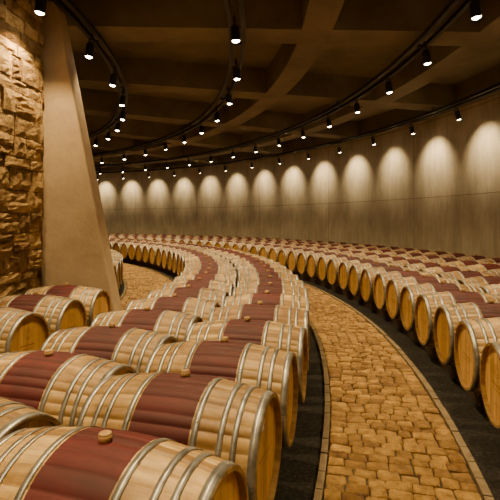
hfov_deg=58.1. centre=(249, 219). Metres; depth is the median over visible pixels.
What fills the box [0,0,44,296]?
wall
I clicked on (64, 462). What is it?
wine barrel
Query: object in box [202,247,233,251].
wine barrel
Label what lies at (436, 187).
wall
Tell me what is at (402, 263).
wine barrel
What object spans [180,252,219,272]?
wine barrel
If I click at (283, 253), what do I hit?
wine barrel
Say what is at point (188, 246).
wine barrel
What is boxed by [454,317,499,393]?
wine barrel
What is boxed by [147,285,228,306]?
wine barrel
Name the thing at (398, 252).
wine barrel
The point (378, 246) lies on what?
wine barrel
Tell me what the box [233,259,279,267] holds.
wine barrel
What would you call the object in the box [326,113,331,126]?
spotlight
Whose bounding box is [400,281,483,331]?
wine barrel
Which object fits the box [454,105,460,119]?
spotlight
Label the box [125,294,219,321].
wine barrel
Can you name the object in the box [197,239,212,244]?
wine barrel
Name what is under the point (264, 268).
wine barrel
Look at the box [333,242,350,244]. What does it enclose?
wine barrel
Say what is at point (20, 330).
wine barrel
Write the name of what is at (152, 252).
wine barrel
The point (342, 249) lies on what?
wine barrel
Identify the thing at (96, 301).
wine barrel
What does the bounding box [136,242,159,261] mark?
wine barrel
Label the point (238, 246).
wine barrel
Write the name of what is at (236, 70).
spotlight
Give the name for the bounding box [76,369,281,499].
wine barrel
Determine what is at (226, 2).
track
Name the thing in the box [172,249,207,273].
wine barrel
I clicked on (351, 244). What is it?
wine barrel
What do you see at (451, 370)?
rack
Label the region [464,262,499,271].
wine barrel
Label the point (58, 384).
wine barrel
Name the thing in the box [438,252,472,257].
wine barrel
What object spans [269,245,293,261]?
wine barrel
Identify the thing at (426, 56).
spotlight
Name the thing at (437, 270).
wine barrel
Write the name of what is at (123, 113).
spotlight
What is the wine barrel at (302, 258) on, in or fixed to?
on the rack at (451, 370)
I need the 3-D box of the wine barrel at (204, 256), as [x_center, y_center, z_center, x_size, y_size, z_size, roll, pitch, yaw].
[-1.052,1.155,10.450,0.950,0.724,0.695,0,-2,-13]
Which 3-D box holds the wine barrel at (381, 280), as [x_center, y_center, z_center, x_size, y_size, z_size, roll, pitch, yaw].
[2.577,1.155,7.374,0.950,0.706,0.676,0,0,-1]
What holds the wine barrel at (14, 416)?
on the gravel strip at (135, 262)
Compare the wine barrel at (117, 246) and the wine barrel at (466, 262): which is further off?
the wine barrel at (117, 246)
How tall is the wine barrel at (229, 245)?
0.727 m
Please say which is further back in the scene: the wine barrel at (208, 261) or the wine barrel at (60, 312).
the wine barrel at (208, 261)
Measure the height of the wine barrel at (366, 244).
0.706 m
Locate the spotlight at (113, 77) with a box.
[109,66,116,86]
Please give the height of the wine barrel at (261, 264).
0.706 m
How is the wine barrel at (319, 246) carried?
on the rack
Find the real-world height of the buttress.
4.740 m
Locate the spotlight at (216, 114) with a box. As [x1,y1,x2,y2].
[214,107,219,121]
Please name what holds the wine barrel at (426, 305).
on the rack at (451, 370)
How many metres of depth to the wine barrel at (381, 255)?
10.78 m
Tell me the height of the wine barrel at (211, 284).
0.706 m
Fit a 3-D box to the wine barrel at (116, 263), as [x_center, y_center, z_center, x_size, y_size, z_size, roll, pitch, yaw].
[-3.240,1.155,9.448,0.950,0.706,0.676,0,0,-10]
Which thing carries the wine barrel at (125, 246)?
on the gravel strip at (135, 262)
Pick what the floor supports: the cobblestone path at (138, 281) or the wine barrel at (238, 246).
the cobblestone path at (138, 281)
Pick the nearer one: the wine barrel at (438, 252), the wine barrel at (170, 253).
the wine barrel at (438, 252)
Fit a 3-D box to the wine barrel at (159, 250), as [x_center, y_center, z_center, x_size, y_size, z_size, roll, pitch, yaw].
[-2.467,1.155,14.405,0.950,0.721,0.691,0,1,-27]
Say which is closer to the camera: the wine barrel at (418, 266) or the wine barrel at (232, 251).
the wine barrel at (418, 266)
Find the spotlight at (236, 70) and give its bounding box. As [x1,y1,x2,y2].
[233,59,239,80]
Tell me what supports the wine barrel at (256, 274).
on the rack
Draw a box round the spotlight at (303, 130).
[301,126,305,137]
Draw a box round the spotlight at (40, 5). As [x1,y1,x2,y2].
[34,0,46,15]
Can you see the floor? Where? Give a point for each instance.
(299, 463)
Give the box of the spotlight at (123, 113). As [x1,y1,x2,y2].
[120,106,125,120]
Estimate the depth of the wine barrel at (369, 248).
13.30 m
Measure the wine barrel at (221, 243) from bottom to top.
0.712 m
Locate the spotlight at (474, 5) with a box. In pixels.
[469,0,481,19]
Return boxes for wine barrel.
[0,291,86,334]
[0,307,49,352]
[0,349,136,425]
[0,397,61,439]
[0,425,248,499]
[24,283,110,326]
[40,323,178,372]
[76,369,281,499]
[90,306,202,341]
[109,240,123,248]
[112,255,122,279]
[112,257,121,283]
[113,240,134,253]
[113,261,119,288]
[121,241,140,258]
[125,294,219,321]
[128,241,148,259]
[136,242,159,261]
[143,236,158,239]
[143,243,167,262]
[144,337,297,447]
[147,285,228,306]
[149,244,175,264]
[153,237,167,240]
[156,245,187,266]
[161,237,176,241]
[162,246,193,268]
[163,277,233,295]
[167,247,198,270]
[168,242,190,244]
[170,237,187,241]
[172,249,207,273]
[173,272,236,287]
[176,243,199,245]
[177,251,213,275]
[179,238,193,242]
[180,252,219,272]
[180,267,236,276]
[183,244,207,247]
[183,254,225,270]
[184,257,228,267]
[184,263,235,270]
[185,260,232,266]
[185,316,306,402]
[188,238,206,243]
[190,245,214,248]
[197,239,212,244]
[198,246,222,249]
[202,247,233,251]
[206,239,225,245]
[208,301,308,371]
[210,248,242,253]
[214,240,234,246]
[215,250,248,254]
[220,252,258,257]
[223,241,241,248]
[223,290,309,343]
[225,254,264,260]
[229,256,272,263]
[232,241,253,250]
[232,282,307,297]
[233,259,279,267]
[236,262,286,271]
[237,266,292,280]
[237,275,303,287]
[238,270,298,280]
[241,242,263,252]
[250,243,273,254]
[259,244,283,258]
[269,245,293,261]
[277,242,294,245]
[278,246,307,268]
[287,243,306,246]
[287,248,321,271]
[297,244,316,247]
[297,249,329,274]
[307,251,341,277]
[308,245,327,248]
[311,242,327,245]
[317,253,358,281]
[318,246,341,250]
[322,243,340,246]
[327,255,369,285]
[329,248,352,252]
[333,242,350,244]
[334,244,356,247]
[338,258,386,290]
[339,249,367,254]
[344,246,367,249]
[346,243,362,245]
[348,261,401,295]
[351,251,379,256]
[356,243,376,246]
[357,247,379,250]
[360,265,418,302]
[364,253,400,259]
[368,245,389,247]
[370,248,396,252]
[373,269,438,310]
[375,255,417,262]
[380,246,402,249]
[383,250,411,254]
[386,274,459,319]
[389,258,434,266]
[395,247,420,251]
[397,252,428,257]
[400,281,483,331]
[403,261,453,269]
[408,249,433,252]
[411,254,449,259]
[415,289,499,346]
[419,265,475,273]
[424,250,451,254]
[427,256,468,262]
[434,300,499,366]
[437,269,499,279]
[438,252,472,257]
[444,259,490,266]
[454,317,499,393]
[457,274,499,286]
[458,254,494,260]
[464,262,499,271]
[475,257,499,263]
[479,284,499,294]
[480,341,499,428]
[482,268,499,274]
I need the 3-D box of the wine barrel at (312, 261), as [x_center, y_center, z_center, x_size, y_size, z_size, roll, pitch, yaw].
[2.014,1.155,11.611,0.950,0.706,0.676,0,0,-14]
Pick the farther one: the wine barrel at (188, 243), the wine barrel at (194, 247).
the wine barrel at (188, 243)
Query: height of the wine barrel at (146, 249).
0.706 m
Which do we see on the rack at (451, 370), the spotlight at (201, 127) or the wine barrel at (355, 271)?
the wine barrel at (355, 271)
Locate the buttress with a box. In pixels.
[39,1,121,310]
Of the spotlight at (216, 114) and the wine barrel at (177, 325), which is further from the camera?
the spotlight at (216, 114)
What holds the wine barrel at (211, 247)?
on the rack
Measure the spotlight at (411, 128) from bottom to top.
0.381 m
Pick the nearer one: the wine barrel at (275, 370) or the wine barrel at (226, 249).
the wine barrel at (275, 370)
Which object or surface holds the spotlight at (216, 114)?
hanging from the track at (226, 2)
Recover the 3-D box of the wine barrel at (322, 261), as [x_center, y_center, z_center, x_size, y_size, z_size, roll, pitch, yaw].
[2.180,1.155,10.917,0.950,0.715,0.685,0,1,-11]
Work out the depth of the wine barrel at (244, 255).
10.56 m
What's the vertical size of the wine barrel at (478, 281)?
0.707 m
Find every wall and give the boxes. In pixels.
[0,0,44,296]
[96,94,499,257]
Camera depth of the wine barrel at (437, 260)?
9.81 m
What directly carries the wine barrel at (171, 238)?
on the rack at (451, 370)
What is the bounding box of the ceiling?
[47,0,499,171]
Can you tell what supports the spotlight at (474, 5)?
hanging from the track at (336, 107)
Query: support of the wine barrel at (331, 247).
on the rack
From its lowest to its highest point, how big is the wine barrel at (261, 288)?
0.706 m
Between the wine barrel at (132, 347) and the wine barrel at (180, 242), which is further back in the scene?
the wine barrel at (180, 242)
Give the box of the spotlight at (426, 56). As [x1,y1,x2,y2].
[422,41,431,64]
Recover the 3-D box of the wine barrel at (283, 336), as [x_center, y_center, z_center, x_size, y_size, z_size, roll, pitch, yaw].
[-0.021,1.155,3.737,0.950,0.706,0.676,0,0,11]
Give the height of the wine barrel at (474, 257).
0.723 m
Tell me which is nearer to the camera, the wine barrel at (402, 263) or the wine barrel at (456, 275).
the wine barrel at (456, 275)
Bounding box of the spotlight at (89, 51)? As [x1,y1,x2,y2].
[85,33,94,58]
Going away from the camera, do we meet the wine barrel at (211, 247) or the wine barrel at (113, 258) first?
the wine barrel at (113, 258)
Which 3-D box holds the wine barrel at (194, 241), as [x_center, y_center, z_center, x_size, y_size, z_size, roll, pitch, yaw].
[-2.212,1.155,19.768,0.950,0.706,0.676,0,0,-41]
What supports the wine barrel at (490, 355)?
on the rack at (451, 370)
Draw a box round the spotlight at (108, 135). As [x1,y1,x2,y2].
[106,128,110,139]
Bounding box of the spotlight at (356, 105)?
[354,97,359,112]
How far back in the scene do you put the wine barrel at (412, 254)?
11.22 m
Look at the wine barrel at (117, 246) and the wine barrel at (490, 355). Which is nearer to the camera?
the wine barrel at (490, 355)
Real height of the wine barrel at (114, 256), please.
0.713 m
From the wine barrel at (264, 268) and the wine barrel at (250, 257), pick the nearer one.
the wine barrel at (264, 268)
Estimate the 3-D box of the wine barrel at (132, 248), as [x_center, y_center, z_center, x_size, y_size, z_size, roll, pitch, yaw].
[-3.965,1.155,16.776,0.950,0.712,0.682,0,0,-37]
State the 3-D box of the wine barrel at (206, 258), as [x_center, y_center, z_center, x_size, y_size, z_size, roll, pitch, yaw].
[-0.938,1.155,9.757,0.950,0.707,0.676,0,0,-9]
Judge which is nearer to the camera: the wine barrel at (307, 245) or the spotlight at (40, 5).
the spotlight at (40, 5)
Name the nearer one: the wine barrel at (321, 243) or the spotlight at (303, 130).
the spotlight at (303, 130)
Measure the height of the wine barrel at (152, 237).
0.702 m
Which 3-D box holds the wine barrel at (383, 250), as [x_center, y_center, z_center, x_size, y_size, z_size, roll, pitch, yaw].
[3.795,1.155,12.751,0.950,0.707,0.676,0,0,-16]
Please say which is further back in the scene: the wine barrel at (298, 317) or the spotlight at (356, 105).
the spotlight at (356, 105)
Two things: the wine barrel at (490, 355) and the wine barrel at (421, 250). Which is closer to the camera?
the wine barrel at (490, 355)
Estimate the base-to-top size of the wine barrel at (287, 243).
0.706 m
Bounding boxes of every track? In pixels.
[51,0,127,138]
[92,0,245,155]
[95,0,469,166]
[96,82,499,173]
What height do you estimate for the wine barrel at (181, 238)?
0.706 m
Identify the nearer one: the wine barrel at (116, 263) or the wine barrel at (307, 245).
the wine barrel at (116, 263)
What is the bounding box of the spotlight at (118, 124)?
[115,118,120,130]
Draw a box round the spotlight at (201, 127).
[199,121,203,133]
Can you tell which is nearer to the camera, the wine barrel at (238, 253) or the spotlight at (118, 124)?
the wine barrel at (238, 253)
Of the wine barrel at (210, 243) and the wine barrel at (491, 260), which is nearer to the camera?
the wine barrel at (491, 260)
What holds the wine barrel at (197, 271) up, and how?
on the gravel strip at (135, 262)
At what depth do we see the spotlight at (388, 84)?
9.01 m
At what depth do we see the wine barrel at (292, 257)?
12.82 m
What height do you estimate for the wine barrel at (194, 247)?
0.706 m
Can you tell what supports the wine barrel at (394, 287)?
on the rack at (451, 370)
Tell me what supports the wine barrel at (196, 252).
on the gravel strip at (135, 262)
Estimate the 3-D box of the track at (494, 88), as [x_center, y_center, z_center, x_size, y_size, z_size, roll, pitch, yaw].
[-2.518,-3.017,17.838,9.546,0.163,36.862,0,0,-37]
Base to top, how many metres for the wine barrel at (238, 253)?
0.707 m
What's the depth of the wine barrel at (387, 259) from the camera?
10.06 m
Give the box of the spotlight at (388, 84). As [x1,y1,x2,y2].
[385,74,392,93]
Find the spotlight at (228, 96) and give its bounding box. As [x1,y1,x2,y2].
[226,87,231,104]
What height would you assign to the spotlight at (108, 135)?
0.386 m
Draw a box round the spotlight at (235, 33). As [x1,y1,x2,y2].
[231,15,239,42]
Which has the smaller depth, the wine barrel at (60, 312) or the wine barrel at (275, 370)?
the wine barrel at (275, 370)
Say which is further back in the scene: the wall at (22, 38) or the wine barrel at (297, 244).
the wine barrel at (297, 244)
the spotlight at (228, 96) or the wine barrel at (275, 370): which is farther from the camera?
the spotlight at (228, 96)
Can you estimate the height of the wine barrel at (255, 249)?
0.707 m
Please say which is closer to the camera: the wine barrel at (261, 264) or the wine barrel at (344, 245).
the wine barrel at (261, 264)
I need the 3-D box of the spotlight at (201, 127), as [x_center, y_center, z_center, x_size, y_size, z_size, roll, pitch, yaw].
[-1.428,-2.737,13.283,0.136,0.386,0.135,0,0,24]
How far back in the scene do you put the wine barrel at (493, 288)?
5.84 m
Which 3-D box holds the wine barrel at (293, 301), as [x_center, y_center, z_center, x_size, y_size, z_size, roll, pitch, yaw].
[0.194,1.155,5.119,0.950,0.706,0.676,0,0,7]
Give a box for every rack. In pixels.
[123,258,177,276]
[288,269,499,431]
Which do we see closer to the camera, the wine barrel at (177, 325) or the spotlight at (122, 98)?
the wine barrel at (177, 325)
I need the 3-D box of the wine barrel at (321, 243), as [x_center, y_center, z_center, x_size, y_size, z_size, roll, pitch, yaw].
[2.540,1.155,16.098,0.950,0.706,0.676,0,0,-25]
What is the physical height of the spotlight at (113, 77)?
0.386 m
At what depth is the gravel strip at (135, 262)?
15.49 m
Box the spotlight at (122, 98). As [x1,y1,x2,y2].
[119,89,125,105]
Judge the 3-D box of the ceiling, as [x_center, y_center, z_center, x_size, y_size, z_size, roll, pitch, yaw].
[-16.900,-3.500,7.000,47.600,0.800,47.600,0,0,0]
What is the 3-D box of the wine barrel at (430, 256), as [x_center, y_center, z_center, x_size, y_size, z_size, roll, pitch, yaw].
[4.264,1.155,10.656,0.950,0.706,0.676,0,0,-10]
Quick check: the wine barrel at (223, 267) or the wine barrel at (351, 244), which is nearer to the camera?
the wine barrel at (223, 267)
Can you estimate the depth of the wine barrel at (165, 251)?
13.61 m
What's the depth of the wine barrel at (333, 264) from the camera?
10.08 m
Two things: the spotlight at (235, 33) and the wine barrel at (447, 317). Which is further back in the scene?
the spotlight at (235, 33)
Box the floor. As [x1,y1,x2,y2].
[118,263,499,499]
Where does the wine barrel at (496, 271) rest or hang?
on the rack
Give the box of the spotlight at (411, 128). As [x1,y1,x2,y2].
[409,122,414,134]
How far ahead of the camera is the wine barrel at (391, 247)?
13.89 m
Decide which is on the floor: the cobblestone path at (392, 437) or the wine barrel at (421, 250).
the cobblestone path at (392, 437)
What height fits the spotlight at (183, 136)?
0.386 m
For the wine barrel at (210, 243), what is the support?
on the rack at (451, 370)
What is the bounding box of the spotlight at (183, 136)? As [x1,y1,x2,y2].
[182,131,185,142]
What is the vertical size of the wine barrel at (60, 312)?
0.707 m
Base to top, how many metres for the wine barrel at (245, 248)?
0.710 m
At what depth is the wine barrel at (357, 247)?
13.96 m
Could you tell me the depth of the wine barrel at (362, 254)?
11.47 m
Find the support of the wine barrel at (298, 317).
on the rack
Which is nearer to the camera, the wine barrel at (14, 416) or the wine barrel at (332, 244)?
the wine barrel at (14, 416)
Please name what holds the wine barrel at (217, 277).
on the gravel strip at (135, 262)
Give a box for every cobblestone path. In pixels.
[120,263,173,309]
[304,283,493,499]
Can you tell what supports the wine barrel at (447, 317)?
on the rack at (451, 370)
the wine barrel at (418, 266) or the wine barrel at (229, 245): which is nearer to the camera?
the wine barrel at (418, 266)
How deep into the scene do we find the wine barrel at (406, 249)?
13.21 m
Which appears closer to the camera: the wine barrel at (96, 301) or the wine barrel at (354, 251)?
the wine barrel at (96, 301)
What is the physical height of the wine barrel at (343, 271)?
0.715 m
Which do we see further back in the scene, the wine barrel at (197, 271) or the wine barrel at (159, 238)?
the wine barrel at (159, 238)
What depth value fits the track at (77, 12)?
7.63 m
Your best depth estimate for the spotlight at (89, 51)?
7.03 m
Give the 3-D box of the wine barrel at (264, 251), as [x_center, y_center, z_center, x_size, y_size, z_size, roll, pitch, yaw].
[0.858,1.155,14.981,0.950,0.706,0.676,0,0,-25]
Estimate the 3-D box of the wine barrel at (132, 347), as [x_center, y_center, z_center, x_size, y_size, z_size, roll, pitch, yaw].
[-1.074,1.155,3.486,0.950,0.706,0.676,0,0,13]
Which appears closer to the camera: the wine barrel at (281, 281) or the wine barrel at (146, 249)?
the wine barrel at (281, 281)
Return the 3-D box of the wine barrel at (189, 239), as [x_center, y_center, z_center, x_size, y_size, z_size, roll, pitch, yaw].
[-2.689,1.155,20.298,0.950,0.706,0.676,0,0,-44]
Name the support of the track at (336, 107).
hanging from the ceiling
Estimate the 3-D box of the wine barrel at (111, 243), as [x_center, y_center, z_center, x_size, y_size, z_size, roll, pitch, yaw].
[-5.346,1.155,18.363,0.950,0.706,0.676,0,0,-45]
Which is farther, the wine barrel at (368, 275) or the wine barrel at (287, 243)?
the wine barrel at (287, 243)
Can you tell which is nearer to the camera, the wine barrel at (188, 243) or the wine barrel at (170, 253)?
the wine barrel at (170, 253)

